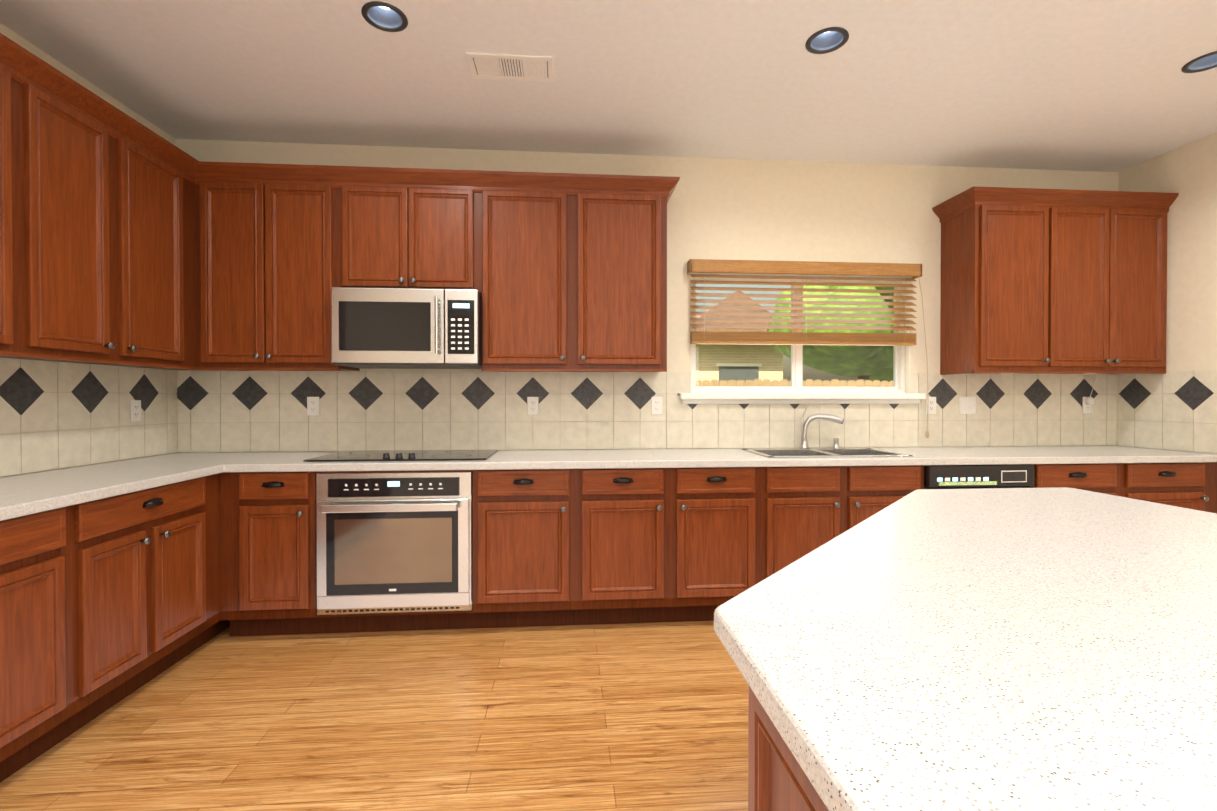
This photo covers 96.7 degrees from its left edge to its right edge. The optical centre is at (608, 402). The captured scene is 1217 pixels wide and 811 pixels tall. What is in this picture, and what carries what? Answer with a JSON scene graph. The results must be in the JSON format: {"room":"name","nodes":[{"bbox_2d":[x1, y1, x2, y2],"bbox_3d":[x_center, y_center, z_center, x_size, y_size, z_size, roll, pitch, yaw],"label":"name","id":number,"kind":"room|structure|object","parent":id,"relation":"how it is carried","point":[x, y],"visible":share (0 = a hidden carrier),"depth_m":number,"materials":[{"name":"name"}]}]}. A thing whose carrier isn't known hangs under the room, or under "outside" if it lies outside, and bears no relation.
{"room":"kitchen","nodes":[
{"label":"kitchen","id":0,"kind":"room"},
{"bbox_2d":[0,23,176,476],"bbox_3d":[-2.392,-0.161,-0.515,0.150,2.800,7.600,0,0,-4],"label":"wall","id":1,"kind":"structure","parent":0,"point":[45,57],"depth_m":2.62,"materials":[{"name":"paint"}]},
{"bbox_2d":[0,49,31,356],"bbox_3d":[-2.331,-0.714,1.792,0.328,1.062,0.421,0,0,-4],"label":"upper cabinet","id":2,"kind":"object","parent":1,"relation":"attached to","point":[15,219],"depth_m":2.01,"materials":[{"name":"brown wood"}]},
{"bbox_2d":[0,65,123,364],"bbox_3d":[-2.365,-0.717,2.214,0.328,1.062,0.426,0,0,-4],"label":"upper cabinet","id":3,"kind":"object","parent":1,"relation":"attached to","point":[76,158],"depth_m":2.25,"materials":[{"name":"brown wood"}]},
{"bbox_2d":[0,358,179,476],"bbox_3d":[-2.475,0.067,1.622,0.060,0.495,3.270,0,0,-4],"label":"tile backsplash","id":4,"kind":"structure","parent":1,"relation":"attached to","point":[56,415],"depth_m":2.62,"materials":[{"name":"tile"}]},
{"bbox_2d":[130,400,140,421],"label":"outlet plates","id":5,"kind":"object","parent":4,"relation":"attached to","point":[135,405],"depth_m":2.94,"materials":[{"name":"white plastic"}]},
{"bbox_2d":[110,125,199,368],"bbox_3d":[-2.403,-0.721,2.703,0.328,1.062,0.555,0,0,-4],"label":"upper cabinet","id":6,"kind":"object","parent":1,"relation":"attached to","point":[126,240],"depth_m":2.71,"materials":[{"name":"brown wood"}]},
{"bbox_2d":[0,621,747,810],"bbox_3d":[0.758,1.287,-0.255,6.470,0.100,7.900,0,0,-4],"label":"floor","id":7,"kind":"structure","parent":0,"point":[630,717],"depth_m":2.02,"materials":[{"name":"brown wood"}]},
{"bbox_2d":[0,503,83,781],"bbox_3d":[-2.155,0.790,1.502,0.633,0.864,0.738,0,0,-4],"label":"base cabinet","id":8,"kind":"object","parent":7,"relation":"on","point":[42,553],"depth_m":1.79,"materials":[{"name":"brown wood"}]},
{"bbox_2d":[0,460,223,520],"bbox_3d":[-2.127,0.338,1.316,0.660,0.040,2.640,0,0,-4],"label":"countertop","id":9,"kind":"structure","parent":8,"relation":"on","point":[28,494],"depth_m":2.16,"materials":[{"name":"stone"}]},
{"bbox_2d":[84,475,211,724],"bbox_3d":[-2.212,0.784,2.219,0.633,0.864,0.702,0,0,-4],"label":"base cabinet","id":10,"kind":"object","parent":7,"relation":"on","point":[108,602],"depth_m":2.21,"materials":[{"name":"brown wood"}]},
{"bbox_2d":[224,472,343,635],"bbox_3d":[-1.747,0.778,3.036,0.462,0.864,0.633,0,0,-4],"label":"base cabinet","id":11,"kind":"object","parent":7,"relation":"on","point":[270,517],"depth_m":2.73,"materials":[{"name":"brown wood"}]},
{"bbox_2d":[468,469,579,628],"bbox_3d":[-0.464,0.777,3.137,0.535,0.864,0.633,0,0,-4],"label":"base cabinet","id":12,"kind":"object","parent":7,"relation":"on","point":[526,522],"depth_m":2.83,"materials":[{"name":"brown wood"}]},
{"bbox_2d":[580,468,671,624],"bbox_3d":[0.054,0.776,3.177,0.504,0.864,0.633,0,0,-4],"label":"base cabinet","id":13,"kind":"object","parent":7,"relation":"on","point":[626,513],"depth_m":2.87,"materials":[{"name":"brown wood"}]},
{"bbox_2d":[672,467,763,621],"bbox_3d":[0.553,0.776,3.217,0.498,0.864,0.633,0,0,-4],"label":"base cabinet","id":14,"kind":"object","parent":7,"relation":"on","point":[718,512],"depth_m":2.91,"materials":[{"name":"brown wood"}]},
{"bbox_2d":[748,695,817,810],"bbox_3d":[1.040,0.801,0.119,1.560,0.863,3.600,0,0,-4],"label":"kitchen island","id":15,"kind":"object","parent":7,"relation":"on","point":[773,785],"depth_m":0.74,"materials":[{"name":"wood"}]},
{"bbox_2d":[714,487,1216,810],"bbox_3d":[1.040,0.349,0.105,1.630,0.040,3.690,0,0,-4],"label":"island countertop","id":16,"kind":"structure","parent":15,"relation":"on","point":[986,649],"depth_m":0.70,"materials":[{"name":"white stone"}]},
{"bbox_2d":[924,464,1033,488],"bbox_3d":[2.051,0.776,3.307,0.626,0.856,0.602,0,0,-4],"label":"dishwasher","id":17,"kind":"object","parent":7,"relation":"on","point":[976,476],"visible":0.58,"depth_m":3.01,"materials":[{"name":"black plastic"}]},
{"bbox_2d":[1029,463,1127,497],"bbox_3d":[2.636,0.775,3.381,0.542,0.864,0.633,0,0,-4],"label":"base cabinet","id":18,"kind":"object","parent":7,"relation":"on","point":[1106,478],"depth_m":3.07,"materials":[{"name":"brown wood"}]},
{"bbox_2d":[1128,462,1216,513],"bbox_3d":[3.233,0.774,3.428,0.655,0.864,0.633,0,0,-4],"label":"base cabinet","id":19,"kind":"object","parent":7,"relation":"on","point":[1185,485],"depth_m":3.11,"materials":[{"name":"brown wood"}]},
{"bbox_2d":[100,404,1216,471],"bbox_3d":[0.486,0.253,3.195,6.166,0.487,0.659,0,0,-4],"label":"countertop","id":20,"kind":"structure","parent":19,"relation":"on","point":[803,456],"depth_m":3.02,"materials":[{"name":"stone"}]},
{"bbox_2d":[303,450,497,461],"bbox_3d":[-1.129,0.284,3.074,0.930,0.038,0.500,0,0,-4],"label":"cooktop","id":21,"kind":"object","parent":20,"relation":"in","point":[402,455],"visible":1,"depth_m":2.96,"materials":[{"name":"black glass"}]},
{"bbox_2d":[316,470,467,473],"bbox_3d":[-1.124,0.351,3.091,0.788,0.012,0.613,0,0,-4],"label":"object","id":22,"kind":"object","parent":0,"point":[419,470],"depth_m":2.78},
{"bbox_2d":[316,471,471,614],"bbox_3d":[-1.099,0.723,2.773,0.778,0.724,0.141,0,0,-4],"label":"oven","id":23,"kind":"object","parent":22,"relation":"in","point":[393,542],"visible":1,"depth_m":2.76,"materials":[{"name":"silver metal"}]},
{"bbox_2d":[0,0,1216,171],"bbox_3d":[0.758,-1.643,-0.279,6.470,0.160,7.900,0,0,-4],"label":"ceiling","id":24,"kind":"structure","parent":0,"point":[1094,85],"depth_m":2.63,"materials":[{"name":"paint"}]},
{"bbox_2d":[361,1,407,31],"bbox_3d":[-0.918,-1.630,2.223,0.175,0.106,0.175,0,0,-4],"label":"recessed light","id":25,"kind":"object","parent":24,"relation":"in","point":[384,16],"depth_m":2.26,"materials":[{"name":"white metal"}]},
{"bbox_2d":[466,52,553,81],"bbox_3d":[-0.458,-1.582,2.560,0.390,0.007,0.190,0,0,-4],"label":"ceiling vent","id":26,"kind":"object","parent":24,"relation":"in","point":[510,67],"visible":1,"depth_m":2.55,"materials":[{"name":"white metal"}]},
{"bbox_2d":[805,27,848,53],"bbox_3d":[0.956,-1.632,2.370,0.175,0.106,0.175,0,0,-4],"label":"recessed light","id":27,"kind":"object","parent":24,"relation":"in","point":[827,40],"depth_m":2.41,"materials":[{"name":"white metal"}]},
{"bbox_2d":[1181,51,1216,72],"bbox_3d":[2.791,-1.633,2.515,0.175,0.106,0.175,0,0,-4],"label":"recessed light","id":28,"kind":"object","parent":24,"relation":"in","point":[1208,61],"depth_m":2.56,"materials":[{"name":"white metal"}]},
{"bbox_2d":[175,139,1118,452],"bbox_3d":[0.455,-0.195,3.596,6.470,2.800,0.150,0,0,-4],"label":"wall","id":29,"kind":"structure","parent":0,"point":[745,209],"depth_m":3.56,"materials":[{"name":"paint"}]},
{"bbox_2d":[200,169,359,370],"bbox_3d":[-1.895,-0.725,3.165,0.727,1.062,0.328,0,0,-4],"label":"upper cabinet","id":30,"kind":"object","parent":29,"relation":"attached to","point":[270,242],"depth_m":3.01,"materials":[{"name":"brown wood"}]},
{"bbox_2d":[340,173,475,289],"bbox_3d":[-1.137,-0.945,3.223,0.794,0.623,0.328,0,0,-4],"label":"upper cabinet","id":31,"kind":"object","parent":29,"relation":"attached to","point":[396,232],"depth_m":3.06,"materials":[{"name":"brown wood"}]},
{"bbox_2d":[331,287,481,368],"bbox_3d":[-1.132,-0.419,3.156,0.786,0.420,0.466,0,0,-4],"label":"microwave","id":32,"kind":"object","parent":31,"relation":"attached to","point":[392,328],"visible":1,"depth_m":2.97,"materials":[{"name":"silver metal"}]},
{"bbox_2d":[476,177,575,371],"bbox_3d":[-0.482,-0.726,3.276,0.520,1.062,0.328,0,0,-4],"label":"upper cabinet","id":33,"kind":"object","parent":29,"relation":"attached to","point":[526,230],"depth_m":3.12,"materials":[{"name":"brown wood"}]},
{"bbox_2d":[576,181,671,371],"bbox_3d":[0.056,-0.726,3.318,0.559,1.062,0.328,0,0,-4],"label":"upper cabinet","id":34,"kind":"object","parent":29,"relation":"attached to","point":[621,230],"depth_m":3.17,"materials":[{"name":"brown wood"}]},
{"bbox_2d":[180,370,1119,451],"bbox_3d":[0.451,0.052,3.507,6.190,0.495,0.029,0,0,-4],"label":"tile backsplash","id":35,"kind":"structure","parent":29,"relation":"attached to","point":[221,411],"depth_m":3.46,"materials":[{"name":"tile"}]},
{"bbox_2d":[307,397,318,415],"label":"outlet plates","id":36,"kind":"object","parent":35,"relation":"attached to","point":[312,402],"depth_m":3.33,"materials":[{"name":"white plastic"}]},
{"bbox_2d":[527,397,538,414],"label":"outlet plates","id":37,"kind":"object","parent":35,"relation":"attached to","point":[532,402],"depth_m":3.43,"materials":[{"name":"white plastic"}]},
{"bbox_2d":[651,397,661,414],"label":"outlet plates","id":38,"kind":"object","parent":35,"relation":"attached to","point":[656,402],"depth_m":3.49,"materials":[{"name":"white plastic"}]},
{"bbox_2d":[926,397,935,413],"label":"outlet plates","id":39,"kind":"object","parent":35,"relation":"attached to","point":[930,401],"depth_m":3.64,"materials":[{"name":"white plastic"}]},
{"bbox_2d":[959,397,975,413],"label":"outlet plates","id":40,"kind":"object","parent":35,"relation":"attached to","point":[967,405],"depth_m":3.66,"materials":[{"name":"white plastic"}]},
{"bbox_2d":[1082,374,1097,425],"label":"outlet plates","id":41,"kind":"object","parent":35,"relation":"attached to","point":[1087,402],"depth_m":3.73,"materials":[{"name":"white plastic"}]},
{"bbox_2d":[680,273,925,403],"bbox_3d":[1.280,-0.423,3.619,1.650,0.863,0.180,0,0,-4],"label":"window","id":42,"kind":"structure","parent":29,"relation":"in","point":[795,392],"depth_m":3.62,"materials":[{"name":"white plastic"}]},
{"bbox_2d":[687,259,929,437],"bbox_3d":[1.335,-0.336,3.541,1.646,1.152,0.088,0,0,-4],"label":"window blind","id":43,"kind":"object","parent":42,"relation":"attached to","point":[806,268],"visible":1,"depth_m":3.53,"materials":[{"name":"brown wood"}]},
{"bbox_2d":[936,194,1055,373],"bbox_3d":[2.494,-0.728,3.510,0.480,1.062,0.328,0,0,-4],"label":"upper cabinet","id":44,"kind":"object","parent":29,"relation":"attached to","point":[1048,281],"depth_m":3.36,"materials":[{"name":"brown wood"}]},
{"bbox_2d":[1056,198,1172,374],"bbox_3d":[3.140,-0.728,3.561,0.816,1.062,0.328,0,0,-4],"label":"upper cabinet","id":45,"kind":"object","parent":29,"relation":"attached to","point":[1111,253],"depth_m":3.40,"materials":[{"name":"brown wood"}]},
{"bbox_2d":[1117,132,1216,453],"bbox_3d":[3.909,-0.165,-0.019,0.150,2.800,7.600,0,0,-4],"label":"wall","id":46,"kind":"structure","parent":0,"point":[1187,173],"depth_m":3.33,"materials":[{"name":"paint"}]},
{"bbox_2d":[1120,370,1216,453],"bbox_3d":[3.600,0.057,2.877,0.011,0.495,1.720,0,0,-4],"label":"tile backsplash","id":47,"kind":"structure","parent":46,"relation":"attached to","point":[1175,410],"depth_m":3.42,"materials":[{"name":"tile"}]},
{"label":"outside","id":48,"kind":"structure","parent":0,"visible":0},
{"bbox_3d":[2.501,1.337,33.888,75.000,0.150,59.800,0,0,-4],"label":"ground","id":49,"kind":"structure","parent":48,"visible":0},
{"bbox_2d":[696,291,782,385],"bbox_3d":[1.435,-1.307,20.642,6.800,5.350,13.000,0,0,-4],"label":"house","id":50,"kind":"structure","parent":49,"relation":"on","point":[727,355],"depth_m":14.75,"materials":[{"name":"beige"}]},
{"bbox_2d":[696,379,892,386],"bbox_3d":[6.011,0.541,9.009,30.097,1.842,0.060,0,0,-4],"label":"fence","id":51,"kind":"object","parent":49,"relation":"on","point":[811,383],"depth_m":8.75,"materials":[{"name":"beige wood"}]},
{"bbox_2d":[767,286,893,381],"bbox_3d":[8.816,-2.368,13.827,11.282,7.582,7.945,0,0,-4],"label":"trees","id":52,"kind":"object","parent":49,"relation":"on","point":[835,359],"depth_m":10.36,"materials":[{"name":"green plant"}]}
]}

